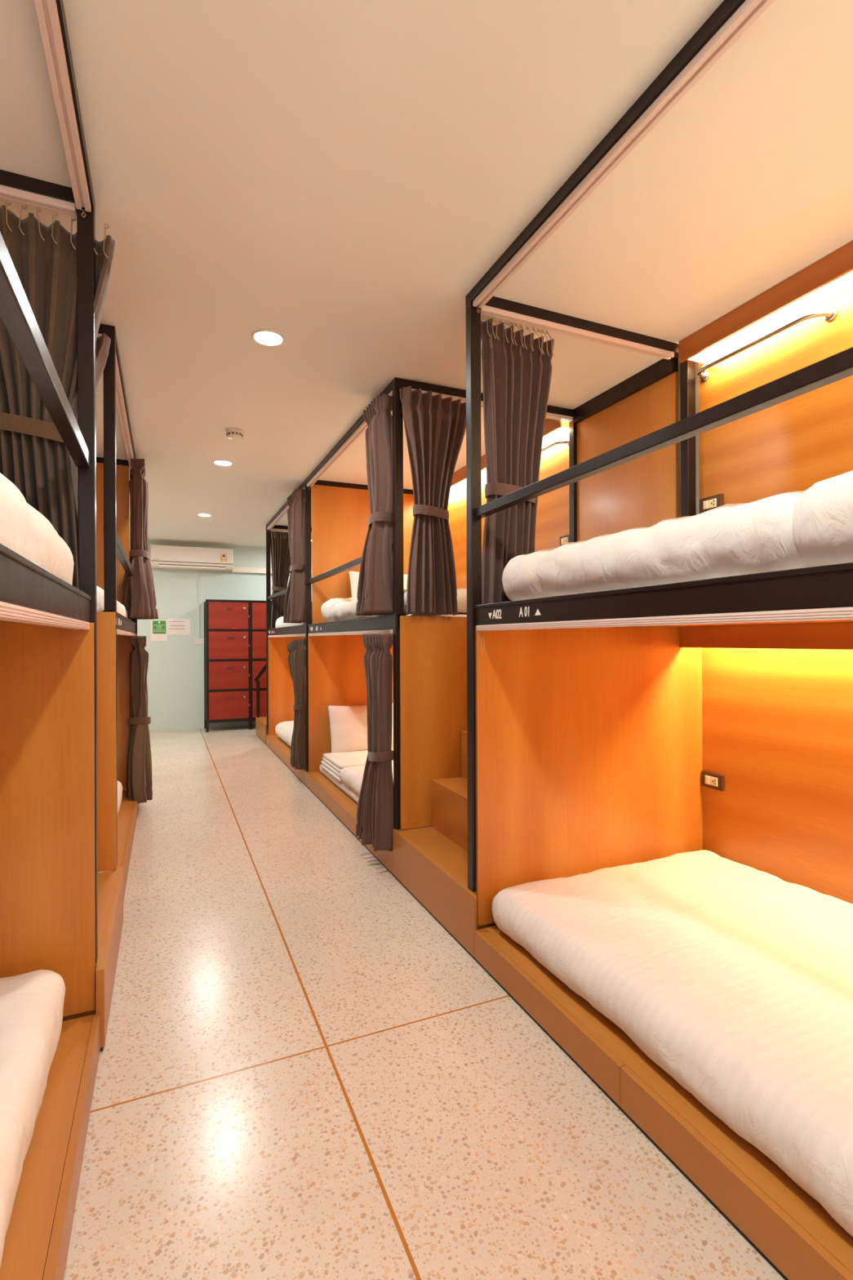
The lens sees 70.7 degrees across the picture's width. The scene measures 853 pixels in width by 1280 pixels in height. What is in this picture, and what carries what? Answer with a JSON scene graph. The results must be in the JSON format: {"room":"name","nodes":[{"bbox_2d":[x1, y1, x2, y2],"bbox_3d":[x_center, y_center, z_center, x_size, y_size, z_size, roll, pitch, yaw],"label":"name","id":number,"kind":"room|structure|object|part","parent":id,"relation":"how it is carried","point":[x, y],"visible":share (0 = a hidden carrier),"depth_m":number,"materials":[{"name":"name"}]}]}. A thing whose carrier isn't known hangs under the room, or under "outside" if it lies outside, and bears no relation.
{"room":"dormitory","nodes":[
{"label":"dormitory","id":0,"kind":"room"},
{"bbox_2d":[129,540,311,731],"bbox_3d":[-3.244,-0.058,8.611,3.835,2.830,0.100,0,0,-23],"label":"wall","id":1,"kind":"structure","parent":0,"point":[175,666],"depth_m":8.49,"materials":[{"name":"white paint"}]},
{"bbox_2d":[151,620,167,640],"bbox_3d":[-3.712,-0.129,8.350,0.208,0.285,0.005,0,0,-23],"label":"notice","id":2,"kind":"object","parent":1,"relation":"attached to","point":[158,628],"visible":1,"depth_m":8.35,"materials":[{"name":"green paper"}]},
{"bbox_3d":[-3.708,-0.176,8.351,0.167,0.180,0.001,0,0,-23],"label":"green panel","id":3,"kind":"part","parent":2,"relation":"part of","materials":[{"name":"green paper"}]},
{"bbox_2d":[167,618,190,635],"bbox_3d":[-3.477,-0.185,8.453,0.302,0.225,0.004,0,0,-23],"label":"paper sheet","id":4,"kind":"object","parent":1,"relation":"attached to","point":[175,626],"visible":1,"depth_m":8.45,"materials":[{"name":"white paper"}]},
{"bbox_2d":[150,544,233,570],"bbox_3d":[-3.271,-1.138,8.412,1.065,0.300,0.245,0,0,-23],"label":"air conditioner","id":5,"kind":"object","parent":1,"relation":"attached to","point":[161,556],"visible":1,"depth_m":8.30,"materials":[{"name":"beige plastic"}]},
{"bbox_2d":[158,564,226,567],"bbox_3d":[-3.234,-1.028,8.328,0.865,0.012,0.018,0,0,-23],"label":"outlet","id":6,"kind":"object","parent":5,"relation":"attached to","point":[159,565],"depth_m":8.31,"materials":[{"name":"white plastic"}]},
{"bbox_2d":[194,639,204,644],"bbox_3d":[-3.223,0.024,8.558,0.140,0.077,0.013,0,0,-23],"label":"wall socket","id":7,"kind":"object","parent":1,"relation":"attached to","point":[196,641],"visible":0.77,"depth_m":8.55,"materials":[{"name":"beige plastic"}]},
{"bbox_2d":[198,570,199,638],"bbox_3d":[-3.235,-0.500,8.554,0.016,0.965,0.012,0,0,-23],"label":"cable conduit","id":8,"kind":"object","parent":1,"relation":"attached to","point":[198,571],"visible":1,"depth_m":8.55,"materials":[{"name":"white paint"}]},
{"bbox_2d":[231,566,311,575],"bbox_3d":[-2.172,-1.022,8.990,1.410,0.080,0.060,0,0,-23],"label":"pipe cover","id":9,"kind":"object","parent":1,"relation":"attached to","point":[236,569],"visible":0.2,"depth_m":8.79,"materials":[{"name":"beige plastic"}]},
{"bbox_2d":[63,724,785,1279],"bbox_3d":[-0.879,1.302,3.182,3.835,0.100,11.740,0,0,-23],"label":"floor","id":10,"kind":"structure","parent":0,"point":[302,1073],"depth_m":1.66,"materials":[{"name":"stone"}]},
{"bbox_2d":[0,0,100,1279],"bbox_3d":[-1.156,-0.061,0.627,1.253,2.630,2.241,0,0,-23],"label":"bunk bed","id":11,"kind":"object","parent":10,"relation":"on","point":[49,831],"visible":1,"depth_m":1.77,"materials":[{"name":"paint"}]},
{"bbox_2d":[0,968,65,1266],"bbox_3d":[-1.160,1.020,0.590,1.155,0.225,2.105,0,0,-23],"label":"mattress","id":12,"kind":"object","parent":11,"relation":"on","point":[32,1002],"visible":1,"depth_m":1.38,"materials":[{"name":"beige fabric"}]},
{"bbox_2d":[0,472,74,585],"bbox_3d":[-1.160,-0.215,0.606,1.168,0.286,2.126,0,0,-23],"label":"mattress","id":13,"kind":"object","parent":11,"relation":"on","point":[24,530],"visible":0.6,"depth_m":1.21,"materials":[{"name":"beige fabric"}]},
{"bbox_3d":[-0.626,-0.551,0.863,0.038,0.045,2.140,0,0,-23],"label":"guard rail","id":14,"kind":"part","parent":11,"relation":"part of","materials":[{"name":"black metal"}]},
{"bbox_3d":[-0.617,-0.093,0.844,0.040,0.076,2.180,0,0,-23],"label":"rail","id":15,"kind":"part","parent":11,"relation":"part of","materials":[{"name":"black metal"}]},
{"bbox_3d":[-1.579,0.542,1.606,1.219,1.186,0.015,0,0,-23],"label":"panel","id":16,"kind":"part","parent":11,"relation":"part of","materials":[{"name":"brown wood"}]},
{"bbox_2d":[0,200,115,589],"bbox_3d":[-1.208,-0.697,1.820,0.475,1.238,0.120,0,0,-28],"label":"curtain","id":17,"kind":"object","parent":11,"relation":"hanging from","point":[34,456],"visible":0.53,"depth_m":1.83,"materials":[{"name":"brown fabric"}]},
{"bbox_3d":[-1.053,-0.167,1.868,0.046,2.336,0.046,0,0,-23],"label":"post","id":18,"kind":"part","parent":11,"relation":"part of","materials":[{"name":"black metal"}]},
{"bbox_2d":[62,866,123,1051],"bbox_3d":[-1.722,-0.060,2.010,1.210,2.630,0.910,0,0,-23],"label":"staircase","id":19,"kind":"structure","parent":10,"relation":"on","point":[110,883],"depth_m":2.10,"materials":[{"name":"paint"}]},
{"bbox_2d":[96,324,138,901],"bbox_3d":[-2.367,-0.058,3.411,1.253,2.630,2.244,0,0,-23],"label":"bunk bed","id":20,"kind":"object","parent":10,"relation":"on","point":[116,832],"visible":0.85,"depth_m":2.64,"materials":[{"name":"paint"}]},
{"bbox_2d":[76,333,111,422],"bbox_3d":[-1.548,-0.718,2.512,0.413,1.176,0.140,0,0,-23],"label":"curtain","id":21,"kind":"object","parent":20,"relation":"hanging from","point":[103,342],"visible":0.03,"depth_m":2.58,"materials":[{"name":"brown fabric"}]},
{"bbox_3d":[-1.919,0.442,2.390,1.221,1.124,0.015,0,0,-23],"label":"panel","id":22,"kind":"part","parent":20,"relation":"part of","materials":[{"name":"brown wood"}]},
{"bbox_2d":[97,780,122,872],"bbox_3d":[-2.300,1.034,3.207,1.141,0.203,1.690,0,0,-23],"label":"mattress","id":23,"kind":"object","parent":20,"relation":"on","point":[119,784],"visible":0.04,"depth_m":3.93,"materials":[{"name":"beige fabric"}]},
{"bbox_3d":[-1.393,-0.166,2.653,0.046,2.336,0.046,0,0,-23],"label":"post","id":24,"kind":"part","parent":20,"relation":"part of","materials":[{"name":"black metal"}]},
{"bbox_2d":[96,585,128,618],"bbox_3d":[-2.379,-0.178,3.401,1.156,0.218,2.084,0,0,-23],"label":"mattress","id":25,"kind":"object","parent":20,"relation":"on","point":[121,609],"visible":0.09,"depth_m":2.72,"materials":[{"name":"beige fabric"}]},
{"bbox_3d":[-2.816,-0.699,4.382,1.172,1.263,0.015,0,0,-23],"label":"panel","id":26,"kind":"part","parent":20,"relation":"part of","materials":[{"name":"brown wood"}]},
{"bbox_3d":[-1.827,-0.090,3.629,0.040,0.076,2.183,0,0,-23],"label":"rail","id":27,"kind":"part","parent":20,"relation":"part of","materials":[{"name":"black metal"}]},
{"bbox_3d":[-1.836,-0.488,3.647,0.038,0.046,2.143,0,0,-23],"label":"guard rail","id":28,"kind":"part","parent":20,"relation":"part of","materials":[{"name":"black metal"}]},
{"bbox_3d":[-2.790,0.545,4.392,1.219,1.186,0.015,0,0,-23],"label":"panel","id":29,"kind":"part","parent":20,"relation":"part of","materials":[{"name":"brown wood"}]},
{"bbox_3d":[-2.263,-0.099,4.655,0.046,2.466,0.046,0,0,-23],"label":"post","id":30,"kind":"part","parent":20,"relation":"part of","materials":[{"name":"black metal"}]},
{"bbox_2d":[125,635,152,803],"bbox_3d":[-2.122,0.566,4.437,0.186,1.187,0.406,0,0,-23],"label":"curtain","id":31,"kind":"object","parent":20,"relation":"hanging from","point":[139,760],"visible":1,"depth_m":4.37,"materials":[{"name":"brown fabric"}]},
{"bbox_2d":[120,458,158,619],"bbox_3d":[-2.118,-0.731,4.458,0.240,1.148,0.421,0,0,-37],"label":"curtain","id":32,"kind":"object","parent":20,"relation":"hanging from","point":[138,591],"visible":0.96,"depth_m":4.42,"materials":[{"name":"brown fabric"}]},
{"bbox_2d":[204,599,266,732],"bbox_3d":[-2.263,0.349,8.730,1.786,1.810,0.423,0,0,-23],"label":"tall cabinet","id":33,"kind":"object","parent":10,"relation":"on","point":[233,659],"visible":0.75,"depth_m":8.35,"materials":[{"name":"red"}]},
{"bbox_3d":[-2.735,-0.338,8.323,0.528,0.372,0.018,0,0,-23],"label":"door","id":34,"kind":"part","parent":33,"relation":"part of","materials":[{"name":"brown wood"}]},
{"bbox_3d":[-2.734,0.072,8.323,0.528,0.382,0.018,0,0,-23],"label":"door","id":35,"kind":"part","parent":33,"relation":"part of","materials":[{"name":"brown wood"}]},
{"bbox_3d":[-2.732,0.487,8.323,0.528,0.382,0.018,0,0,-23],"label":"door","id":36,"kind":"part","parent":33,"relation":"part of","materials":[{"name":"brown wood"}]},
{"bbox_3d":[-2.731,0.901,8.323,0.528,0.379,0.018,0,0,-23],"label":"door","id":37,"kind":"part","parent":33,"relation":"part of","materials":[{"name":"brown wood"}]},
{"bbox_3d":[-2.198,1.107,8.558,1.764,0.033,0.030,0,0,-23],"label":"frame rail","id":38,"kind":"part","parent":33,"relation":"part of","materials":[{"name":"black metal"}]},
{"bbox_3d":[-2.204,-0.542,8.557,1.764,0.029,0.030,0,0,-23],"label":"frame rail","id":39,"kind":"part","parent":33,"relation":"part of","materials":[{"name":"black metal"}]},
{"bbox_3d":[-2.202,-0.137,8.558,1.764,0.029,0.030,0,0,-23],"label":"frame rail","id":40,"kind":"part","parent":33,"relation":"part of","materials":[{"name":"black metal"}]},
{"bbox_3d":[-2.201,0.278,8.558,1.764,0.029,0.030,0,0,-23],"label":"frame rail","id":41,"kind":"part","parent":33,"relation":"part of","materials":[{"name":"black metal"}]},
{"bbox_3d":[-2.199,0.693,8.558,1.764,0.029,0.030,0,0,-23],"label":"frame rail","id":42,"kind":"part","parent":33,"relation":"part of","materials":[{"name":"black metal"}]},
{"bbox_3d":[-2.202,-0.340,8.555,0.540,0.372,0.018,0,0,-23],"label":"door","id":43,"kind":"part","parent":33,"relation":"part of","materials":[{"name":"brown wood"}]},
{"bbox_3d":[-2.200,0.070,8.555,0.540,0.382,0.018,0,0,-23],"label":"door","id":44,"kind":"part","parent":33,"relation":"part of","materials":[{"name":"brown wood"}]},
{"bbox_3d":[-2.199,0.485,8.555,0.540,0.382,0.018,0,0,-23],"label":"door","id":45,"kind":"part","parent":33,"relation":"part of","materials":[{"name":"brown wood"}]},
{"bbox_3d":[-2.197,0.899,8.555,0.540,0.379,0.018,0,0,-23],"label":"door","id":46,"kind":"part","parent":33,"relation":"part of","materials":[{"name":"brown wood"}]},
{"bbox_2d":[255,716,268,744],"bbox_3d":[-1.561,0.627,7.833,1.178,1.250,0.856,0,0,-23],"label":"staircase","id":47,"kind":"structure","parent":10,"relation":"on","point":[261,730],"depth_m":7.56,"materials":[{"name":"paint"}]},
{"bbox_2d":[253,664,266,717],"bbox_3d":[-1.915,0.273,8.087,0.788,1.490,0.040,0,0,-23],"label":"stair handrail","id":48,"kind":"object","parent":47,"relation":"on","point":[262,671],"visible":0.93,"depth_m":7.93,"materials":[{"name":"black metal"}]},
{"bbox_2d":[266,481,311,784],"bbox_3d":[-0.917,-0.065,6.441,1.253,2.630,2.208,0,0,-23],"label":"bunk bed","id":49,"kind":"object","parent":10,"relation":"on","point":[279,684],"visible":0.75,"depth_m":7.18,"materials":[{"name":"paint"}]},
{"bbox_3d":[-1.890,-0.141,7.197,0.046,2.388,0.046,0,0,-23],"label":"post","id":50,"kind":"part","parent":49,"relation":"part of","materials":[{"name":"black metal"}]},
{"bbox_2d":[270,529,291,628],"bbox_3d":[-1.715,-0.700,7.266,0.358,1.234,0.117,0,0,-23],"label":"curtain","id":51,"kind":"object","parent":49,"relation":"hanging from","point":[279,542],"visible":0.72,"depth_m":7.23,"materials":[{"name":"brown fabric"}]},
{"bbox_2d":[275,720,293,746],"bbox_3d":[-0.874,1.027,6.390,1.166,0.204,1.951,0,0,-23],"label":"mattress","id":52,"kind":"object","parent":49,"relation":"on","point":[284,730],"visible":0.06,"depth_m":6.59,"materials":[{"name":"beige fabric"}]},
{"bbox_3d":[-1.457,-0.499,6.218,0.038,0.037,2.097,0,0,-23],"label":"guard rail","id":53,"kind":"part","parent":49,"relation":"part of","materials":[{"name":"black metal"}]},
{"bbox_3d":[-1.446,-0.093,6.200,0.040,0.076,2.137,0,0,-23],"label":"rail","id":54,"kind":"part","parent":49,"relation":"part of","materials":[{"name":"black metal"}]},
{"bbox_3d":[-1.329,0.538,7.407,1.207,1.186,0.015,0,0,-23],"label":"panel","id":55,"kind":"part","parent":49,"relation":"part of","materials":[{"name":"brown wood"}]},
{"bbox_2d":[275,616,305,627],"bbox_3d":[-0.874,-0.185,6.403,1.147,0.219,1.964,0,0,-23],"label":"mattress","id":56,"kind":"object","parent":49,"relation":"on","point":[279,622],"visible":0.05,"depth_m":6.58,"materials":[{"name":"beige fabric"}]},
{"bbox_2d":[283,488,305,623],"bbox_3d":[-1.174,-0.735,5.418,0.163,1.158,0.438,0,0,-23],"label":"curtain","id":57,"kind":"object","parent":49,"relation":"hanging from","point":[295,598],"visible":0.95,"depth_m":5.27,"materials":[{"name":"brown fabric"}]},
{"bbox_2d":[286,637,306,769],"bbox_3d":[-1.168,0.552,5.393,0.114,1.141,0.401,0,0,-25],"label":"curtain","id":58,"kind":"object","parent":49,"relation":"hanging from","point":[296,657],"visible":0.98,"depth_m":5.24,"materials":[{"name":"brown fabric"}]},
{"bbox_2d":[304,377,577,875],"bbox_3d":[-0.040,-0.067,4.423,1.253,2.630,2.244,0,0,-23],"label":"bunk bed","id":59,"kind":"object","parent":10,"relation":"on","point":[428,654],"visible":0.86,"depth_m":3.83,"materials":[{"name":"paint"}]},
{"bbox_3d":[-1.020,-0.104,5.195,0.046,2.466,0.046,0,0,-23],"label":"post","id":60,"kind":"part","parent":59,"relation":"part of","materials":[{"name":"black metal"}]},
{"bbox_3d":[-0.578,-0.502,4.194,0.038,0.037,2.143,0,0,-23],"label":"guard rail","id":61,"kind":"part","parent":59,"relation":"part of","materials":[{"name":"black metal"}]},
{"bbox_3d":[-0.459,0.536,5.405,1.207,1.186,0.015,0,0,-23],"label":"panel","id":62,"kind":"part","parent":59,"relation":"part of","materials":[{"name":"brown wood"}]},
{"bbox_3d":[-0.567,-0.095,4.177,0.040,0.076,2.183,0,0,-23],"label":"rail","id":63,"kind":"part","parent":59,"relation":"part of","materials":[{"name":"black metal"}]},
{"bbox_2d":[319,765,406,830],"bbox_3d":[0.000,1.091,4.425,1.126,0.073,2.085,0,0,-23],"label":"mattress","id":64,"kind":"object","parent":59,"relation":"on","point":[349,791],"visible":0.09,"depth_m":4.45,"materials":[{"name":"beige fabric"}]},
{"bbox_2d":[320,747,393,781],"bbox_3d":[-0.258,1.000,4.974,1.120,0.126,0.615,0,0,-23],"label":"folded blanket","id":65,"kind":"object","parent":64,"relation":"on","point":[332,762],"visible":0.26,"depth_m":4.78,"materials":[{"name":"beige fabric"}]},
{"bbox_2d":[327,702,393,752],"bbox_3d":[-0.500,0.764,5.221,0.700,0.416,0.208,0,0,-23],"label":"pillow","id":66,"kind":"object","parent":65,"relation":"on","point":[348,724],"visible":0.52,"depth_m":5.10,"materials":[{"name":"beige fabric"}]},
{"bbox_2d":[339,762,431,829],"bbox_3d":[0.127,1.000,4.096,1.142,0.138,1.361,0,0,-23],"label":"duvet","id":67,"kind":"object","parent":64,"relation":"on","point":[353,776],"visible":0.02,"depth_m":4.27,"materials":[{"name":"beige fabric"}]},
{"bbox_3d":[-0.448,-0.708,5.411,1.172,1.263,0.015,0,0,-23],"label":"panel","id":68,"kind":"part","parent":59,"relation":"part of","materials":[{"name":"brown wood"}]},
{"bbox_2d":[355,393,392,615],"bbox_3d":[-0.293,-0.727,3.382,0.188,1.168,0.387,0,0,-23],"label":"curtain","id":69,"kind":"object","parent":59,"relation":"hanging from","point":[375,586],"visible":0.94,"depth_m":3.24,"materials":[{"name":"brown fabric"}]},
{"bbox_2d":[355,633,395,851],"bbox_3d":[-0.279,0.546,3.330,0.171,1.160,0.347,0,0,-23],"label":"curtain","id":70,"kind":"object","parent":59,"relation":"hanging from","point":[375,811],"visible":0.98,"depth_m":3.21,"materials":[{"name":"brown fabric"}]},
{"bbox_3d":[-0.150,-0.171,3.193,0.046,2.336,0.046,0,0,-23],"label":"post","id":71,"kind":"part","parent":59,"relation":"part of","materials":[{"name":"black metal"}]},
{"bbox_2d":[400,386,466,615],"bbox_3d":[0.056,-0.728,3.215,0.399,1.188,0.127,0,0,-23],"label":"curtain","id":72,"kind":"object","parent":59,"relation":"hanging from","point":[435,427],"visible":0.98,"depth_m":3.19,"materials":[{"name":"brown fabric"}]},
{"bbox_3d":[0.414,0.433,3.404,1.200,1.124,0.015,0,0,-23],"label":"panel","id":73,"kind":"part","parent":59,"relation":"part of","materials":[{"name":"brown wood"}]},
{"bbox_2d":[404,613,466,616],"bbox_3d":[-0.006,-0.114,4.430,1.125,0.072,2.074,0,0,-23],"label":"mattress","id":74,"kind":"object","parent":59,"relation":"on","point":[411,615],"visible":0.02,"depth_m":3.33,"materials":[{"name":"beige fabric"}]},
{"bbox_2d":[320,597,357,622],"bbox_3d":[-0.453,-0.241,4.974,0.778,0.213,0.495,0,0,-23],"label":"sheet","id":75,"kind":"object","parent":74,"relation":"on","point":[326,607],"visible":0.21,"depth_m":4.77,"materials":[{"name":"beige fabric"}]},
{"bbox_2d":[348,570,407,598],"bbox_3d":[-0.342,-0.411,5.300,0.680,0.380,0.193,0,0,-23],"label":"pillow","id":76,"kind":"object","parent":74,"relation":"on","point":[353,575],"visible":0.1,"depth_m":5.19,"materials":[{"name":"beige fabric"}]},
{"bbox_2d":[331,588,466,621],"bbox_3d":[0.083,-0.221,4.171,1.144,0.186,1.540,0,0,-23],"label":"duvet","id":77,"kind":"object","parent":74,"relation":"on","point":[344,611],"visible":0.16,"depth_m":4.13,"materials":[{"name":"beige fabric"}]},
{"bbox_3d":[0.530,-0.722,4.654,0.018,1.324,2.183,0,0,-23],"label":"panel","id":78,"kind":"part","parent":59,"relation":"part of","materials":[{"name":"brown wood"}]},
{"bbox_3d":[0.451,-1.297,4.639,0.112,0.010,2.057,0,0,-23],"label":"light panel","id":79,"kind":"part","parent":59,"relation":"part of","materials":[{"name":"white plastic"}]},
{"bbox_2d":[541,438,568,452],"bbox_3d":[0.733,-1.240,4.054,0.086,0.052,0.702,0,0,-23],"label":"towel rail","id":80,"kind":"object","parent":59,"relation":"attached to","point":[562,442],"visible":0.28,"depth_m":3.78,"materials":[{"name":"silver metal"}]},
{"bbox_2d":[559,533,569,546],"bbox_3d":[0.879,-0.626,3.801,0.023,0.072,0.120,0,0,-23],"label":"power outlet","id":81,"kind":"object","parent":59,"relation":"attached to","point":[563,540],"visible":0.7,"depth_m":3.80,"materials":[{"name":"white plastic"}]},
{"bbox_2d":[562,537,568,544],"bbox_3d":[0.874,-0.626,3.799,0.006,0.039,0.070,0,0,-23],"label":"switch plate","id":82,"kind":"object","parent":81,"relation":"attached to","point":[565,540],"depth_m":3.79,"materials":[{"name":"beige plastic"}]},
{"bbox_3d":[0.898,-0.737,3.649,0.045,1.212,0.046,0,0,-23],"label":"post","id":83,"kind":"part","parent":59,"relation":"part of","materials":[{"name":"black metal"}]},
{"bbox_2d":[392,357,678,959],"bbox_3d":[0.550,-0.068,2.998,1.199,2.630,0.910,0,0,-23],"label":"staircase","id":84,"kind":"structure","parent":10,"relation":"on","point":[430,863],"depth_m":3.07,"materials":[{"name":"paint"}]},
{"bbox_3d":[1.053,-1.345,3.275,0.046,0.080,0.766,0,0,-23],"label":"panel rail","id":85,"kind":"part","parent":84,"relation":"part of","materials":[{"name":"black metal"}]},
{"bbox_3d":[1.070,-0.029,3.281,0.017,2.548,0.766,0,0,-23],"label":"panel","id":86,"kind":"part","parent":84,"relation":"part of","materials":[{"name":"brown wood"}]},
{"bbox_2d":[465,0,852,1279],"bbox_3d":[1.170,-0.070,1.638,1.253,2.630,2.241,0,0,-23],"label":"bunk bed","id":87,"kind":"object","parent":10,"relation":"on","point":[592,735],"visible":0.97,"depth_m":2.40,"materials":[{"name":"paint"}]},
{"bbox_3d":[0.191,-0.172,2.409,0.046,2.336,0.046,0,0,-23],"label":"post","id":88,"kind":"part","parent":87,"relation":"part of","materials":[{"name":"black metal"}]},
{"bbox_2d":[480,631,484,654],"bbox_3d":[0.220,0.011,2.361,0.017,0.093,0.011,0,0,22],"label":"curtain hook","id":89,"kind":"object","parent":87,"relation":"hanging from","point":[481,631],"visible":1,"depth_m":2.36,"materials":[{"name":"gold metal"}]},
{"bbox_2d":[480,315,555,604],"bbox_3d":[0.382,-0.702,2.514,0.341,1.234,0.134,0,0,-23],"label":"curtain","id":90,"kind":"object","parent":87,"relation":"hanging from","point":[517,368],"visible":0.82,"depth_m":2.48,"materials":[{"name":"brown fabric"}]},
{"bbox_3d":[0.752,0.533,2.619,1.207,1.186,0.015,0,0,-23],"label":"panel","id":91,"kind":"part","parent":87,"relation":"part of","materials":[{"name":"brown wood"}]},
{"bbox_3d":[0.633,-0.504,1.410,0.038,0.037,2.140,0,0,-23],"label":"guard rail","id":92,"kind":"part","parent":87,"relation":"part of","materials":[{"name":"black metal"}]},
{"bbox_3d":[0.643,-0.098,1.392,0.040,0.076,2.180,0,0,-23],"label":"rail","id":93,"kind":"part","parent":87,"relation":"part of","materials":[{"name":"black metal"}]},
{"bbox_2d":[492,849,852,1236],"bbox_3d":[1.191,1.028,1.626,1.187,0.192,2.126,0,0,-23],"label":"mattress","id":94,"kind":"object","parent":87,"relation":"on","point":[735,979],"visible":1,"depth_m":1.70,"materials":[{"name":"fabric"}]},
{"bbox_3d":[1.248,-0.675,2.869,0.050,1.338,0.046,0,0,-23],"label":"post","id":95,"kind":"part","parent":87,"relation":"part of","materials":[{"name":"black metal"}]},
{"bbox_2d":[699,493,723,513],"bbox_3d":[1.318,-0.630,2.790,0.023,0.072,0.122,0,0,-23],"label":"power outlet","id":96,"kind":"object","parent":87,"relation":"attached to","point":[709,503],"visible":0.87,"depth_m":2.78,"materials":[{"name":"brown plastic"}]},
{"bbox_2d":[703,501,706,509],"bbox_3d":[1.301,-0.630,2.807,0.005,0.035,0.020,0,0,-23],"label":"rocker switch","id":97,"kind":"object","parent":96,"relation":"attached to","point":[704,502],"depth_m":2.81,"materials":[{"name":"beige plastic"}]},
{"bbox_2d":[704,497,716,509],"bbox_3d":[1.313,-0.630,2.788,0.006,0.039,0.071,0,0,-23],"label":"switch plate","id":98,"kind":"object","parent":96,"relation":"attached to","point":[709,503],"depth_m":2.79,"materials":[{"name":"beige plastic"}]},
{"bbox_2d":[701,770,724,791],"bbox_3d":[1.324,0.652,2.788,0.023,0.072,0.116,0,0,-23],"label":"power outlet","id":99,"kind":"object","parent":87,"relation":"attached to","point":[709,780],"visible":1,"depth_m":2.78,"materials":[{"name":"brown plastic"}]},
{"bbox_2d":[705,775,708,783],"bbox_3d":[1.308,0.652,2.804,0.005,0.035,0.019,0,0,-23],"label":"rocker switch","id":100,"kind":"object","parent":99,"relation":"attached to","point":[706,776],"depth_m":2.80,"materials":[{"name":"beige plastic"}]},
{"bbox_2d":[706,775,717,786],"bbox_3d":[1.319,0.652,2.786,0.006,0.039,0.067,0,0,-23],"label":"switch plate","id":101,"kind":"object","parent":99,"relation":"attached to","point":[711,780],"depth_m":2.78,"materials":[{"name":"beige plastic"}]},
{"bbox_2d":[697,306,837,382],"bbox_3d":[1.387,-1.241,2.548,0.086,0.052,0.637,0,0,-23],"label":"towel rail","id":102,"kind":"object","parent":87,"relation":"attached to","point":[828,315],"visible":1,"depth_m":2.44,"materials":[{"name":"silver metal"}]},
{"bbox_3d":[1.661,-1.300,1.854,0.112,0.010,2.054,0,0,-23],"label":"light panel","id":103,"kind":"part","parent":87,"relation":"part of","materials":[{"name":"white"}]},
{"bbox_3d":[1.741,-0.725,1.869,0.018,1.324,2.180,0,0,-23],"label":"panel","id":104,"kind":"part","parent":87,"relation":"part of","materials":[{"name":"brown wood"}]},
{"bbox_3d":[1.745,0.590,1.870,0.018,1.306,2.180,0,0,-23],"label":"panel","id":105,"kind":"part","parent":87,"relation":"part of","materials":[{"name":"brown wood"}]},
{"bbox_3d":[1.213,-0.113,1.629,1.122,0.064,2.108,0,0,-23],"label":"mattress","id":106,"kind":"object","parent":87,"relation":"on","visible":0},
{"bbox_2d":[502,490,810,600],"bbox_3d":[1.034,-0.235,2.023,1.148,0.228,1.294,0,0,-23],"label":"duvet","id":107,"kind":"object","parent":106,"relation":"on","point":[727,540],"visible":0.49,"depth_m":1.57,"materials":[{"name":"beige fabric"}]},
{"bbox_2d":[792,470,852,567],"bbox_3d":[1.437,-0.236,1.083,1.150,0.218,0.939,0,0,-23],"label":"pillow","id":108,"kind":"object","parent":106,"relation":"on","point":[823,514],"visible":0.89,"depth_m":1.19,"materials":[{"name":"beige fabric"}]},
{"bbox_2d":[0,0,852,550],"bbox_3d":[-0.889,-1.429,3.181,3.835,0.100,11.740,0,0,-23],"label":"ceiling","id":109,"kind":"structure","parent":0,"point":[337,179],"depth_m":1.84,"materials":[{"name":"white paint"}]},
{"bbox_2d":[197,513,211,516],"bbox_3d":[-2.433,-1.371,6.598,0.144,0.008,0.144,0,0,-23],"label":"recessed light","id":110,"kind":"object","parent":109,"relation":"in","point":[199,514],"visible":1,"depth_m":6.57,"materials":[{"name":"beige plastic"}]},
{"bbox_2d":[213,459,232,466],"bbox_3d":[-1.578,-1.373,4.665,0.144,0.008,0.144,0,0,-23],"label":"recessed light","id":111,"kind":"object","parent":109,"relation":"in","point":[220,462],"visible":1,"depth_m":4.64,"materials":[{"name":"beige plastic"}]},
{"bbox_2d":[214,461,231,465],"bbox_3d":[-1.578,-1.373,4.665,0.123,0.006,0.123,0,0,-23],"label":"diffuser","id":112,"kind":"object","parent":111,"relation":"attached to","point":[220,463],"depth_m":4.66,"materials":[{"name":"white plastic"}]},
{"bbox_2d":[226,427,243,439],"bbox_3d":[-1.264,-1.353,3.963,0.110,0.050,0.110,0,0,-23],"label":"smoke detector","id":113,"kind":"object","parent":109,"relation":"attached to","point":[234,433],"visible":1,"depth_m":3.93,"materials":[{"name":"beige plastic"}]},
{"bbox_2d":[251,328,284,346],"bbox_3d":[-0.721,-1.375,2.741,0.144,0.008,0.144,0,0,-23],"label":"recessed light","id":114,"kind":"object","parent":109,"relation":"in","point":[263,336],"visible":1,"depth_m":2.73,"materials":[{"name":"beige plastic"}]},
{"bbox_2d":[253,332,282,345],"bbox_3d":[-0.721,-1.375,2.741,0.123,0.006,0.123,0,0,-23],"label":"diffuser","id":115,"kind":"object","parent":114,"relation":"attached to","point":[263,338],"depth_m":2.74,"materials":[{"name":"white plastic"}]},
{"bbox_2d":[678,361,698,517],"bbox_3d":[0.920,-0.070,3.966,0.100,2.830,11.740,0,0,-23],"label":"bed post","id":116,"kind":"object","parent":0,"point":[696,362],"depth_m":2.93,"materials":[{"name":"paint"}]}
]}

